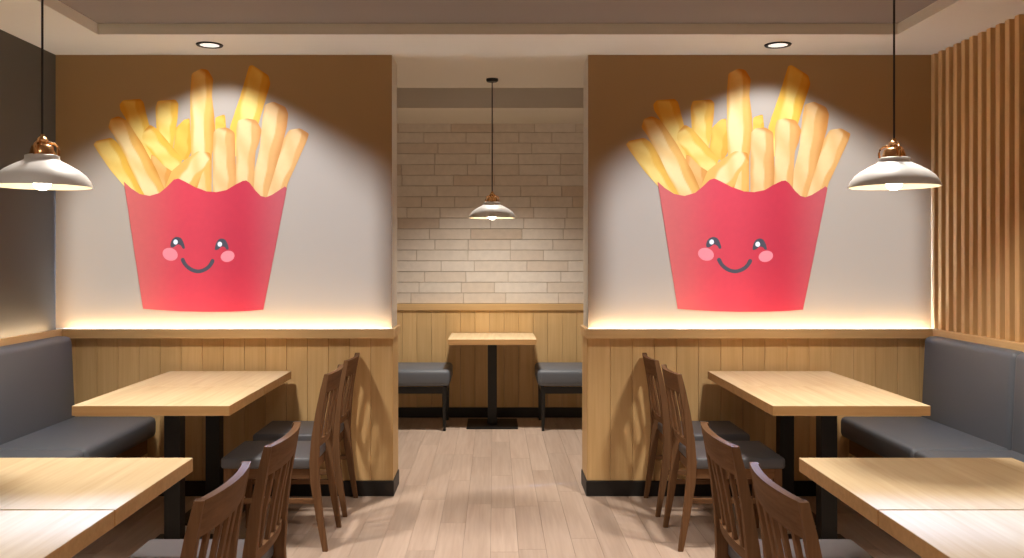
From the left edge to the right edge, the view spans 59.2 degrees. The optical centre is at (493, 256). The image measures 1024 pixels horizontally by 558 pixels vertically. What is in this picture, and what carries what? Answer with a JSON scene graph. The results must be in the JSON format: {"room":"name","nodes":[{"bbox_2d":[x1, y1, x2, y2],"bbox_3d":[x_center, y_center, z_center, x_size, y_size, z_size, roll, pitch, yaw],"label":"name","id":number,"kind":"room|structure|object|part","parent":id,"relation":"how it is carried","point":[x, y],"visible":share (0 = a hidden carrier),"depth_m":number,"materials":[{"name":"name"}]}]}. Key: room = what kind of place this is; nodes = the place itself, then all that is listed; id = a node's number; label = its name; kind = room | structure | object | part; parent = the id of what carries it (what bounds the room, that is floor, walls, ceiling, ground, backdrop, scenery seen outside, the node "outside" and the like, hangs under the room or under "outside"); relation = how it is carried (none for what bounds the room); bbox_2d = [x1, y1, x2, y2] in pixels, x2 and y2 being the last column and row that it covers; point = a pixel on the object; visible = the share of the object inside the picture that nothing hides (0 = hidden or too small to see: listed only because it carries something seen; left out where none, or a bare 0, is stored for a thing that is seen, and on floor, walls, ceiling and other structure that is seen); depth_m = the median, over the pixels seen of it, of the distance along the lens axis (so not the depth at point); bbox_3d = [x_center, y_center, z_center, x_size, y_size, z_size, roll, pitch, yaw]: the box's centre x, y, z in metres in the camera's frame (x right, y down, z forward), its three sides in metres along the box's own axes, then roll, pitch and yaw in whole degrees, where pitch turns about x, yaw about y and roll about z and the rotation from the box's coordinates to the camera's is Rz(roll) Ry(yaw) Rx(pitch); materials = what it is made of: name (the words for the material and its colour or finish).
{"room":"eatery","nodes":[
{"label":"eatery","id":0,"kind":"room"},
{"bbox_2d":[0,29,55,338],"bbox_3d":[-2.651,0.106,2.715,0.150,2.588,10.630,0,0,0],"label":"wall","id":1,"kind":"structure","parent":0,"point":[27,216],"depth_m":4.94,"materials":[{"name":"grey paint"}]},
{"bbox_2d":[0,329,61,345],"bbox_3d":[-2.543,0.446,1.317,0.066,0.056,7.834,0,0,0],"label":"ledge","id":2,"kind":"object","parent":1,"relation":"attached to","point":[47,334],"visible":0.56,"depth_m":4.87,"materials":[{"name":"brown wood"}]},
{"bbox_2d":[397,124,582,406],"bbox_3d":[0.025,0.106,7.954,5.201,2.588,0.152,0,0,0],"label":"wall","id":3,"kind":"structure","parent":0,"point":[445,255],"depth_m":7.88,"materials":[{"name":"white brick"}]},
{"bbox_2d":[397,310,582,406],"bbox_3d":[0.025,0.886,7.871,5.199,0.852,0.018,0,0,0],"label":"panelling","id":4,"kind":"object","parent":3,"relation":"attached to","point":[424,335],"visible":0.27,"depth_m":7.86,"materials":[{"name":"brown wood"}]},
{"bbox_2d":[398,407,581,417],"bbox_3d":[0.025,1.356,7.865,5.201,0.088,0.030,0,0,0],"label":"baseboard","id":5,"kind":"structure","parent":3,"relation":"attached to","point":[403,412],"depth_m":7.85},
{"bbox_2d":[397,304,582,309],"bbox_3d":[0.025,0.436,7.862,5.201,0.057,0.035,0,0,0],"label":"ledge","id":6,"kind":"object","parent":3,"relation":"attached to","point":[399,306],"visible":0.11,"depth_m":7.84,"materials":[{"name":"brown wood"}]},
{"bbox_2d":[56,56,933,329],"bbox_3d":[0.025,0.106,5.435,5.201,2.588,0.270,0,0,0],"label":"wall","id":7,"kind":"structure","parent":0,"point":[585,66],"depth_m":5.39,"materials":[{"name":"beige paint"}]},
{"bbox_2d":[56,55,391,327],"bbox_3d":[-1.588,-0.386,5.296,1.976,1.605,0.005,0,0,0],"label":"mural","id":8,"kind":"object","parent":7,"relation":"attached to","point":[228,191],"visible":1,"depth_m":5.29,"materials":[{"name":"paint"}]},
{"bbox_2d":[62,325,399,338],"bbox_3d":[-1.578,0.446,5.402,1.996,0.056,0.336,0,0,0],"label":"ledge","id":9,"kind":"object","parent":7,"relation":"attached to","point":[392,333],"visible":0.87,"depth_m":5.23,"materials":[{"name":"brown wood"}]},
{"bbox_2d":[71,336,397,480],"bbox_3d":[-1.584,0.893,5.427,1.983,0.838,0.286,0,0,0],"label":"panelling","id":10,"kind":"object","parent":7,"relation":"attached to","point":[100,366],"visible":0.39,"depth_m":5.28,"materials":[{"name":"brown wood"}]},
{"bbox_2d":[159,469,398,495],"bbox_3d":[-1.581,1.356,5.420,1.990,0.088,0.300,0,0,0],"label":"baseboard","id":11,"kind":"structure","parent":7,"relation":"attached to","point":[192,488],"depth_m":5.27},
{"bbox_2d":[581,469,815,495],"bbox_3d":[1.582,1.356,5.420,2.086,0.088,0.300,0,0,0],"label":"baseboard","id":12,"kind":"structure","parent":7,"relation":"attached to","point":[591,488],"depth_m":5.27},
{"bbox_2d":[582,335,925,480],"bbox_3d":[1.585,0.893,5.427,2.079,0.838,0.286,0,0,0],"label":"panelling","id":13,"kind":"object","parent":7,"relation":"attached to","point":[616,420],"visible":0.34,"depth_m":5.28,"materials":[{"name":"brown wood"}]},
{"bbox_2d":[580,325,932,338],"bbox_3d":[1.547,0.446,5.402,2.028,0.056,0.336,0,0,0],"label":"ledge","id":14,"kind":"object","parent":7,"relation":"attached to","point":[587,333],"visible":0.91,"depth_m":5.23,"materials":[{"name":"brown wood"}]},
{"bbox_2d":[588,55,930,327],"bbox_3d":[1.564,-0.386,5.296,2.022,1.605,0.005,0,0,0],"label":"mural","id":15,"kind":"object","parent":7,"relation":"attached to","point":[719,195],"visible":1,"depth_m":5.29,"materials":[{"name":"paint"}]},
{"bbox_2d":[71,418,921,557],"bbox_3d":[0.025,1.450,2.640,5.601,0.100,10.880,0,0,0],"label":"floor","id":16,"kind":"structure","parent":0,"point":[461,492],"depth_m":4.90,"materials":[{"name":"brown wood"}]},
{"bbox_2d":[0,510,113,557],"bbox_3d":[-1.340,1.030,2.046,0.700,0.740,0.607,0,0,0],"label":"pedestal table","id":17,"kind":"object","parent":16,"relation":"on","point":[23,533],"visible":1,"depth_m":2.19,"materials":[{"name":"brown wood"}]},
{"bbox_2d":[0,336,155,457],"bbox_3d":[-2.252,0.927,3.404,0.608,0.945,3.618,0,0,0],"label":"banquette","id":18,"kind":"object","parent":16,"relation":"on","point":[37,420],"visible":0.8,"depth_m":4.71,"materials":[{"name":"grey leather"}]},
{"bbox_2d":[0,336,74,444],"bbox_3d":[-2.483,0.720,4.763,0.146,0.530,0.901,0,0,0],"label":"cushion","id":19,"kind":"object","parent":18,"relation":"on","point":[37,385],"depth_m":4.76,"materials":[{"name":"grey leather"}]},
{"bbox_2d":[0,450,83,457],"bbox_3d":[-2.203,0.978,3.857,0.510,0.120,0.901,0,0,0],"label":"seat cushion","id":20,"kind":"object","parent":18,"relation":"on","point":[3,453],"depth_m":4.21,"materials":[{"name":"grey leather"}]},
{"bbox_2d":[0,417,155,457],"bbox_3d":[-2.203,0.978,4.763,0.510,0.120,0.901,0,0,0],"label":"seat cushion","id":21,"kind":"object","parent":18,"relation":"on","point":[96,437],"depth_m":4.71,"materials":[{"name":"grey leather"}]},
{"bbox_2d":[0,458,192,525],"bbox_3d":[-1.340,1.030,2.660,0.700,0.740,0.607,0,0,0],"label":"pedestal table","id":22,"kind":"object","parent":16,"relation":"on","point":[123,486],"visible":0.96,"depth_m":2.66,"materials":[{"name":"brown wood"}]},
{"bbox_2d":[72,386,263,538],"bbox_3d":[-1.524,1.030,4.300,0.700,0.740,0.607,0,0,0],"label":"pedestal table","id":23,"kind":"object","parent":16,"relation":"on","point":[174,403],"visible":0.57,"depth_m":4.26,"materials":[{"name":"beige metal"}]},
{"bbox_3d":[-1.524,1.394,4.300,0.300,0.012,0.440,0,0,0],"label":"plate","id":24,"kind":"part","parent":23,"relation":"part of","materials":[{"name":"black metal"}]},
{"bbox_2d":[129,371,290,525],"bbox_3d":[-1.524,1.030,4.913,0.700,0.740,0.607,0,0,0],"label":"pedestal table","id":25,"kind":"object","parent":16,"relation":"on","point":[270,380],"visible":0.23,"depth_m":4.88,"materials":[{"name":"brown wood"}]},
{"bbox_3d":[-1.524,1.394,4.913,0.300,0.012,0.440,0,0,0],"label":"plate","id":26,"kind":"part","parent":25,"relation":"part of","materials":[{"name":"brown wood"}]},
{"bbox_2d":[128,422,300,557],"bbox_3d":[-0.901,0.979,2.850,0.538,0.842,0.414,0,0,0],"label":"dining chair","id":27,"kind":"object","parent":16,"relation":"on","point":[279,455],"visible":0.98,"depth_m":2.81,"materials":[{"name":"brown wood"}]},
{"bbox_3d":[-0.955,0.981,2.850,0.430,0.055,0.414,0,0,0],"label":"seat","id":28,"kind":"part","parent":27,"relation":"part of","materials":[{"name":"grey plastic"}]},
{"bbox_3d":[-0.701,0.979,2.660,0.095,0.842,0.030,0,0,0],"label":"leg","id":29,"kind":"part","parent":27,"relation":"part of","materials":[{"name":"brown wood"}]},
{"bbox_3d":[-0.716,0.895,2.850,0.038,0.034,0.360,0,0,0],"label":"rail","id":30,"kind":"part","parent":27,"relation":"part of","materials":[{"name":"brown wood"}]},
{"bbox_3d":[-0.663,0.603,2.850,0.062,0.090,0.380,0,0,0],"label":"rail","id":31,"kind":"part","parent":27,"relation":"part of","materials":[{"name":"brown wood"}]},
{"bbox_3d":[-0.701,0.979,3.040,0.095,0.842,0.030,0,0,0],"label":"leg","id":32,"kind":"part","parent":27,"relation":"part of","materials":[{"name":"brown wood"}]},
{"bbox_2d":[180,461,250,557],"bbox_3d":[-0.911,0.979,2.260,0.538,0.842,0.414,0,0,0],"label":"dining chair","id":33,"kind":"object","parent":16,"relation":"on","point":[225,503],"visible":1,"depth_m":2.20,"materials":[{"name":"brown wood"}]},
{"bbox_3d":[-0.711,0.979,2.070,0.095,0.842,0.030,0,0,0],"label":"leg","id":34,"kind":"part","parent":33,"relation":"part of","materials":[{"name":"brown wood"}]},
{"bbox_3d":[-0.673,0.603,2.260,0.062,0.090,0.380,0,0,0],"label":"rail","id":35,"kind":"part","parent":33,"relation":"part of","materials":[{"name":"brown wood"}]},
{"bbox_3d":[-0.711,0.979,2.450,0.095,0.842,0.030,0,0,0],"label":"leg","id":36,"kind":"part","parent":33,"relation":"part of","materials":[{"name":"brown wood"}]},
{"bbox_2d":[221,364,342,551],"bbox_3d":[-1.031,0.979,4.480,0.538,0.842,0.414,0,0,0],"label":"dining chair","id":37,"kind":"object","parent":16,"relation":"on","point":[309,455],"visible":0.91,"depth_m":4.30,"materials":[{"name":"brown wood"}]},
{"bbox_3d":[-1.267,1.204,4.300,0.036,0.393,0.034,0,0,0],"label":"leg","id":38,"kind":"part","parent":37,"relation":"part of","materials":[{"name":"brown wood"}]},
{"bbox_3d":[-1.267,1.204,4.660,0.036,0.393,0.034,0,0,0],"label":"leg","id":39,"kind":"part","parent":37,"relation":"part of","materials":[{"name":"brown wood"}]},
{"bbox_3d":[-1.085,0.981,4.480,0.430,0.055,0.414,0,0,0],"label":"seat","id":40,"kind":"part","parent":37,"relation":"part of","materials":[{"name":"grey plastic"}]},
{"bbox_3d":[-1.077,1.031,4.480,0.405,0.048,0.390,0,0,0],"label":"seat frame","id":41,"kind":"part","parent":37,"relation":"part of","materials":[{"name":"brown wood"}]},
{"bbox_3d":[-0.831,0.979,4.290,0.095,0.842,0.030,0,0,0],"label":"leg","id":42,"kind":"part","parent":37,"relation":"part of","materials":[{"name":"brown wood"}]},
{"bbox_3d":[-0.846,0.895,4.480,0.038,0.034,0.360,0,0,0],"label":"rail","id":43,"kind":"part","parent":37,"relation":"part of","materials":[{"name":"brown wood"}]},
{"bbox_3d":[-0.831,0.979,4.670,0.095,0.842,0.030,0,0,0],"label":"leg","id":44,"kind":"part","parent":37,"relation":"part of","materials":[{"name":"brown wood"}]},
{"bbox_3d":[-0.793,0.603,4.480,0.062,0.090,0.380,0,0,0],"label":"rail","id":45,"kind":"part","parent":37,"relation":"part of","materials":[{"name":"brown wood"}]},
{"bbox_2d":[253,353,359,516],"bbox_3d":[-1.031,0.979,5.050,0.538,0.842,0.414,0,0,0],"label":"dining chair","id":46,"kind":"object","parent":16,"relation":"on","point":[275,430],"visible":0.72,"depth_m":4.93,"materials":[{"name":"brown wood"}]},
{"bbox_3d":[-1.085,0.981,5.050,0.430,0.055,0.414,0,0,0],"label":"seat","id":47,"kind":"part","parent":46,"relation":"part of","materials":[{"name":"grey leather"}]},
{"bbox_3d":[-0.831,0.979,4.860,0.095,0.842,0.030,0,0,0],"label":"leg","id":48,"kind":"part","parent":46,"relation":"part of","materials":[{"name":"brown wood"}]},
{"bbox_3d":[-0.846,0.895,5.050,0.038,0.034,0.360,0,0,0],"label":"rail","id":49,"kind":"part","parent":46,"relation":"part of","materials":[{"name":"brown wood"}]},
{"bbox_3d":[-0.831,0.979,5.240,0.095,0.842,0.030,0,0,0],"label":"leg","id":50,"kind":"part","parent":46,"relation":"part of","materials":[{"name":"brown wood"}]},
{"bbox_3d":[-0.793,0.603,5.050,0.062,0.090,0.380,0,0,0],"label":"rail","id":51,"kind":"part","parent":46,"relation":"part of","materials":[{"name":"brown wood"}]},
{"bbox_2d":[398,362,452,430],"bbox_3d":[-0.752,1.153,7.500,0.795,0.494,0.560,0,0,0],"label":"upholstered bench","id":52,"kind":"object","parent":16,"relation":"on","point":[409,373],"visible":0.57,"depth_m":7.24,"materials":[{"name":"grey leather"}]},
{"bbox_3d":[-0.752,1.073,7.500,0.735,0.054,0.500,0,0,0],"label":"frame","id":53,"kind":"part","parent":52,"relation":"part of","materials":[{"name":"black metal"}]},
{"bbox_3d":[-0.752,0.973,7.500,0.795,0.134,0.560,0,0,0],"label":"seat","id":54,"kind":"part","parent":52,"relation":"part of","materials":[{"name":"grey leather"}]},
{"bbox_3d":[-0.400,1.223,7.255,0.036,0.354,0.034,0,0,0],"label":"leg","id":55,"kind":"part","parent":52,"relation":"part of","materials":[{"name":"black metal"}]},
{"bbox_3d":[-0.400,1.223,7.740,0.036,0.354,0.034,0,0,0],"label":"leg","id":56,"kind":"part","parent":52,"relation":"part of","materials":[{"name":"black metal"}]},
{"bbox_2d":[448,333,536,428],"bbox_3d":[-0.014,1.030,7.530,0.710,0.740,0.620,0,0,0],"label":"pedestal table","id":57,"kind":"object","parent":16,"relation":"on","point":[492,340],"visible":1,"depth_m":7.49,"materials":[{"name":"brown wood"}]},
{"bbox_3d":[-0.014,1.394,7.530,0.420,0.012,0.420,0,0,0],"label":"plate","id":58,"kind":"part","parent":57,"relation":"part of","materials":[{"name":"black metal"}]},
{"bbox_2d":[535,362,581,430],"bbox_3d":[0.750,1.153,7.500,0.800,0.494,0.560,0,0,0],"label":"upholstered bench","id":59,"kind":"object","parent":16,"relation":"on","point":[546,373],"visible":0.51,"depth_m":7.24,"materials":[{"name":"grey leather"}]},
{"bbox_3d":[0.395,1.223,7.740,0.036,0.354,0.034,0,0,0],"label":"leg","id":60,"kind":"part","parent":59,"relation":"part of","materials":[{"name":"black metal"}]},
{"bbox_3d":[0.395,1.223,7.255,0.036,0.354,0.034,0,0,0],"label":"leg","id":61,"kind":"part","parent":59,"relation":"part of","materials":[{"name":"black metal"}]},
{"bbox_3d":[0.750,0.973,7.500,0.800,0.134,0.560,0,0,0],"label":"seat","id":62,"kind":"part","parent":59,"relation":"part of","materials":[{"name":"grey leather"}]},
{"bbox_3d":[0.750,1.073,7.500,0.740,0.054,0.500,0,0,0],"label":"frame","id":63,"kind":"part","parent":59,"relation":"part of","materials":[{"name":"black metal"}]},
{"bbox_2d":[642,353,749,516],"bbox_3d":[1.111,0.979,5.050,0.538,0.842,0.414,0,0,0],"label":"dining chair","id":64,"kind":"object","parent":16,"relation":"on","point":[660,422],"visible":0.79,"depth_m":4.92,"materials":[{"name":"brown wood"}]},
{"bbox_3d":[0.873,0.603,5.050,0.062,0.090,0.380,0,0,0],"label":"rail","id":65,"kind":"part","parent":64,"relation":"part of","materials":[{"name":"brown wood"}]},
{"bbox_3d":[0.910,0.979,5.240,0.095,0.842,0.030,0,0,0],"label":"leg","id":66,"kind":"part","parent":64,"relation":"part of","materials":[{"name":"brown wood"}]},
{"bbox_3d":[0.926,0.895,5.050,0.038,0.034,0.360,0,0,0],"label":"rail","id":67,"kind":"part","parent":64,"relation":"part of","materials":[{"name":"brown wood"}]},
{"bbox_3d":[1.157,1.031,5.050,0.405,0.048,0.390,0,0,0],"label":"seat frame","id":68,"kind":"part","parent":64,"relation":"part of","materials":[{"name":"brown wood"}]},
{"bbox_3d":[0.910,0.979,4.860,0.095,0.842,0.030,0,0,0],"label":"leg","id":69,"kind":"part","parent":64,"relation":"part of","materials":[{"name":"brown wood"}]},
{"bbox_3d":[1.165,0.981,5.050,0.430,0.055,0.414,0,0,0],"label":"seat","id":70,"kind":"part","parent":64,"relation":"part of","materials":[{"name":"grey plastic"}]},
{"bbox_2d":[661,364,784,551],"bbox_3d":[1.116,0.979,4.480,0.538,0.842,0.414,0,0,0],"label":"dining chair","id":71,"kind":"object","parent":16,"relation":"on","point":[691,453],"visible":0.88,"depth_m":4.30,"materials":[{"name":"brown wood"}]},
{"bbox_3d":[0.878,0.603,4.480,0.062,0.090,0.380,0,0,0],"label":"rail","id":72,"kind":"part","parent":71,"relation":"part of","materials":[{"name":"brown wood"}]},
{"bbox_3d":[0.915,0.979,4.670,0.095,0.842,0.030,0,0,0],"label":"leg","id":73,"kind":"part","parent":71,"relation":"part of","materials":[{"name":"brown wood"}]},
{"bbox_3d":[0.931,0.895,4.480,0.038,0.034,0.360,0,0,0],"label":"rail","id":74,"kind":"part","parent":71,"relation":"part of","materials":[{"name":"brown wood"}]},
{"bbox_3d":[0.915,0.979,4.290,0.095,0.842,0.030,0,0,0],"label":"leg","id":75,"kind":"part","parent":71,"relation":"part of","materials":[{"name":"brown wood"}]},
{"bbox_3d":[1.163,1.031,4.480,0.405,0.048,0.390,0,0,0],"label":"seat frame","id":76,"kind":"part","parent":71,"relation":"part of","materials":[{"name":"brown wood"}]},
{"bbox_3d":[1.170,0.981,4.480,0.430,0.055,0.414,0,0,0],"label":"seat","id":77,"kind":"part","parent":71,"relation":"part of","materials":[{"name":"grey leather"}]},
{"bbox_3d":[1.352,1.204,4.660,0.036,0.393,0.034,0,0,0],"label":"leg","id":78,"kind":"part","parent":71,"relation":"part of","materials":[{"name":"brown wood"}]},
{"bbox_3d":[1.352,1.204,4.300,0.036,0.393,0.034,0,0,0],"label":"leg","id":79,"kind":"part","parent":71,"relation":"part of","materials":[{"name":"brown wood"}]},
{"bbox_2d":[749,462,821,557],"bbox_3d":[0.941,0.979,2.250,0.538,0.842,0.414,0,0,0],"label":"dining chair","id":80,"kind":"object","parent":16,"relation":"on","point":[775,504],"visible":1,"depth_m":2.19,"materials":[{"name":"brown wood"}]},
{"bbox_3d":[0.741,0.979,2.440,0.095,0.842,0.030,0,0,0],"label":"leg","id":81,"kind":"part","parent":80,"relation":"part of","materials":[{"name":"brown wood"}]},
{"bbox_3d":[0.703,0.603,2.250,0.062,0.090,0.380,0,0,0],"label":"rail","id":82,"kind":"part","parent":80,"relation":"part of","materials":[{"name":"brown wood"}]},
{"bbox_3d":[0.741,0.979,2.060,0.095,0.842,0.030,0,0,0],"label":"leg","id":83,"kind":"part","parent":80,"relation":"part of","materials":[{"name":"brown wood"}]},
{"bbox_2d":[700,422,873,557],"bbox_3d":[0.946,0.979,2.850,0.538,0.842,0.414,0,0,0],"label":"dining chair","id":84,"kind":"object","parent":16,"relation":"on","point":[722,456],"visible":0.99,"depth_m":2.81,"materials":[{"name":"brown wood"}]},
{"bbox_3d":[0.746,0.979,3.040,0.095,0.842,0.030,0,0,0],"label":"leg","id":85,"kind":"part","parent":84,"relation":"part of","materials":[{"name":"brown wood"}]},
{"bbox_3d":[0.708,0.603,2.850,0.062,0.090,0.380,0,0,0],"label":"rail","id":86,"kind":"part","parent":84,"relation":"part of","materials":[{"name":"brown wood"}]},
{"bbox_3d":[0.761,0.895,2.850,0.038,0.034,0.360,0,0,0],"label":"rail","id":87,"kind":"part","parent":84,"relation":"part of","materials":[{"name":"brown wood"}]},
{"bbox_3d":[0.746,0.979,2.660,0.095,0.842,0.030,0,0,0],"label":"leg","id":88,"kind":"part","parent":84,"relation":"part of","materials":[{"name":"brown wood"}]},
{"bbox_3d":[1.000,0.981,2.850,0.430,0.055,0.414,0,0,0],"label":"seat","id":89,"kind":"part","parent":84,"relation":"part of","materials":[{"name":"grey plastic"}]},
{"bbox_2d":[708,371,870,525],"bbox_3d":[1.587,1.030,4.913,0.700,0.740,0.607,0,0,0],"label":"pedestal table","id":90,"kind":"object","parent":16,"relation":"on","point":[728,380],"visible":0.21,"depth_m":4.88,"materials":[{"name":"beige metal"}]},
{"bbox_3d":[1.587,1.394,4.913,0.300,0.012,0.440,0,0,0],"label":"plate","id":91,"kind":"part","parent":90,"relation":"part of","materials":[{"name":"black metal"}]},
{"bbox_2d":[736,386,930,538],"bbox_3d":[1.587,1.030,4.300,0.700,0.740,0.607,0,0,0],"label":"pedestal table","id":92,"kind":"object","parent":16,"relation":"on","point":[826,403],"visible":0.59,"depth_m":4.26,"materials":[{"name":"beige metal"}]},
{"bbox_3d":[1.587,1.394,4.300,0.300,0.012,0.440,0,0,0],"label":"plate","id":93,"kind":"part","parent":92,"relation":"part of","materials":[{"name":"black metal"}]},
{"bbox_2d":[799,458,1023,525],"bbox_3d":[1.353,1.030,2.660,0.700,0.740,0.607,0,0,0],"label":"pedestal table","id":94,"kind":"object","parent":16,"relation":"on","point":[868,486],"visible":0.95,"depth_m":2.66,"materials":[{"name":"brown wood"}]},
{"bbox_2d":[841,336,1023,461],"bbox_3d":[2.301,0.927,3.404,0.608,0.945,3.618,0,0,0],"label":"banquette","id":95,"kind":"object","parent":16,"relation":"on","point":[974,392],"visible":0.62,"depth_m":4.62,"materials":[{"name":"grey leather"}]},
{"bbox_2d":[841,417,1007,457],"bbox_3d":[2.252,0.978,4.763,0.510,0.120,0.901,0,0,0],"label":"seat cushion","id":96,"kind":"object","parent":95,"relation":"on","point":[881,437],"depth_m":4.69,"materials":[{"name":"grey leather"}]},
{"bbox_2d":[914,450,1023,461],"bbox_3d":[2.252,0.978,3.857,0.510,0.120,0.901,0,0,0],"label":"seat cushion","id":97,"kind":"object","parent":95,"relation":"on","point":[1015,454],"depth_m":4.21,"materials":[{"name":"grey leather"}]},
{"bbox_2d":[921,336,1023,449],"bbox_3d":[2.532,0.720,4.763,0.146,0.530,0.901,0,0,0],"label":"cushion","id":98,"kind":"object","parent":95,"relation":"on","point":[969,387],"depth_m":4.66,"materials":[{"name":"grey leather"}]},
{"bbox_2d":[1012,353,1023,454],"bbox_3d":[2.532,0.720,3.857,0.146,0.530,0.901,0,0,0],"label":"cushion","id":99,"kind":"object","parent":95,"relation":"on","point":[1017,358],"depth_m":4.25,"materials":[{"name":"grey leather"}]},
{"bbox_2d":[879,510,1023,557],"bbox_3d":[1.353,1.030,2.046,0.700,0.740,0.607,0,0,0],"label":"pedestal table","id":100,"kind":"object","parent":16,"relation":"on","point":[928,533],"visible":1,"depth_m":2.17,"materials":[{"name":"brown wood"}]},
{"bbox_2d":[0,0,1023,123],"bbox_3d":[0.025,-1.312,2.640,5.601,0.295,10.880,0,0,0],"label":"ceiling","id":101,"kind":"structure","parent":0,"point":[444,52],"depth_m":4.81,"materials":[{"name":"paint"}]},
{"bbox_2d":[0,0,92,189],"bbox_3d":[-1.519,-0.735,3.030,0.314,1.022,0.314,0,0,0],"label":"pendant lamp","id":102,"kind":"object","parent":101,"relation":"hanging from","point":[40,169],"visible":1,"depth_m":2.98,"materials":[{"name":"white metal"}]},
{"bbox_3d":[-1.519,-0.282,3.030,0.058,0.116,0.058,0,0,0],"label":"bulb","id":103,"kind":"part","parent":102,"relation":"part of","materials":[{"name":"white glass"}]},
{"bbox_3d":[-1.519,-0.823,3.030,0.007,0.822,0.007,0,0,-23],"label":"cord","id":104,"kind":"part","parent":102,"relation":"part of","materials":[{"name":"fabric"}]},
{"bbox_3d":[-1.519,-0.289,3.030,0.314,0.107,0.314,0,0,0],"label":"lamp shade","id":105,"kind":"part","parent":102,"relation":"part of","materials":[{"name":"white metal"}]},
{"bbox_2d":[196,42,222,48],"bbox_3d":[-1.590,-1.184,5.037,0.148,0.006,0.148,0,0,0],"label":"recessed light","id":106,"kind":"object","parent":101,"relation":"in","point":[211,45],"visible":1,"depth_m":5.04,"materials":[{"name":"black metal"}]},
{"bbox_2d":[469,78,515,219],"bbox_3d":[-0.012,-0.718,6.010,0.314,0.940,0.314,0,0,0],"label":"pendant lamp","id":107,"kind":"object","parent":101,"relation":"hanging from","point":[492,209],"visible":1,"depth_m":5.96,"materials":[{"name":"white metal"}]},
{"bbox_3d":[-0.012,-0.314,6.010,0.314,0.107,0.314,0,0,0],"label":"lamp shade","id":108,"kind":"part","parent":107,"relation":"part of","materials":[{"name":"white metal"}]},
{"bbox_3d":[-0.012,-0.806,6.010,0.007,0.740,0.007,0,0,23],"label":"cord","id":109,"kind":"part","parent":107,"relation":"part of","materials":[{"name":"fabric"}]},
{"bbox_2d":[764,42,791,48],"bbox_3d":[1.587,-1.184,5.037,0.148,0.006,0.148,0,0,0],"label":"recessed light","id":110,"kind":"object","parent":101,"relation":"in","point":[773,45],"visible":1,"depth_m":5.03,"materials":[{"name":"black metal"}]},
{"bbox_2d":[848,0,941,189],"bbox_3d":[1.452,-0.744,3.270,0.314,1.004,0.314,0,0,0],"label":"pendant lamp","id":111,"kind":"object","parent":101,"relation":"hanging from","point":[894,170],"visible":1,"depth_m":3.22,"materials":[{"name":"white metal"}]},
{"bbox_3d":[1.452,-0.832,3.270,0.007,0.804,0.007,0,0,-23],"label":"cord","id":112,"kind":"part","parent":111,"relation":"part of","materials":[{"name":"fabric"}]},
{"bbox_3d":[1.452,-0.300,3.270,0.058,0.116,0.058,0,0,0],"label":"bulb","id":113,"kind":"part","parent":111,"relation":"part of","materials":[{"name":"white glass"}]},
{"bbox_3d":[1.452,-0.307,3.270,0.314,0.107,0.314,0,0,0],"label":"lamp shade","id":114,"kind":"part","parent":111,"relation":"part of","materials":[{"name":"white metal"}]},
{"bbox_3d":[2.700,0.106,2.715,0.150,2.588,10.630,0,0,0],"label":"wall","id":115,"kind":"structure","parent":0,"visible":0},
{"bbox_2d":[931,14,1023,341],"bbox_3d":[2.596,-0.385,3.620,0.055,1.606,3.353,0,0,0],"label":"slatted wall panel","id":116,"kind":"object","parent":115,"relation":"attached to","point":[977,83],"visible":1,"depth_m":4.77,"materials":[{"name":"brown wood"}]},
{"bbox_2d":[933,329,1023,351],"bbox_3d":[2.586,0.446,1.317,0.078,0.056,7.834,0,0,0],"label":"ledge","id":117,"kind":"object","parent":115,"relation":"attached to","point":[1019,346],"visible":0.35,"depth_m":4.72,"materials":[{"name":"brown wood"}]}
]}

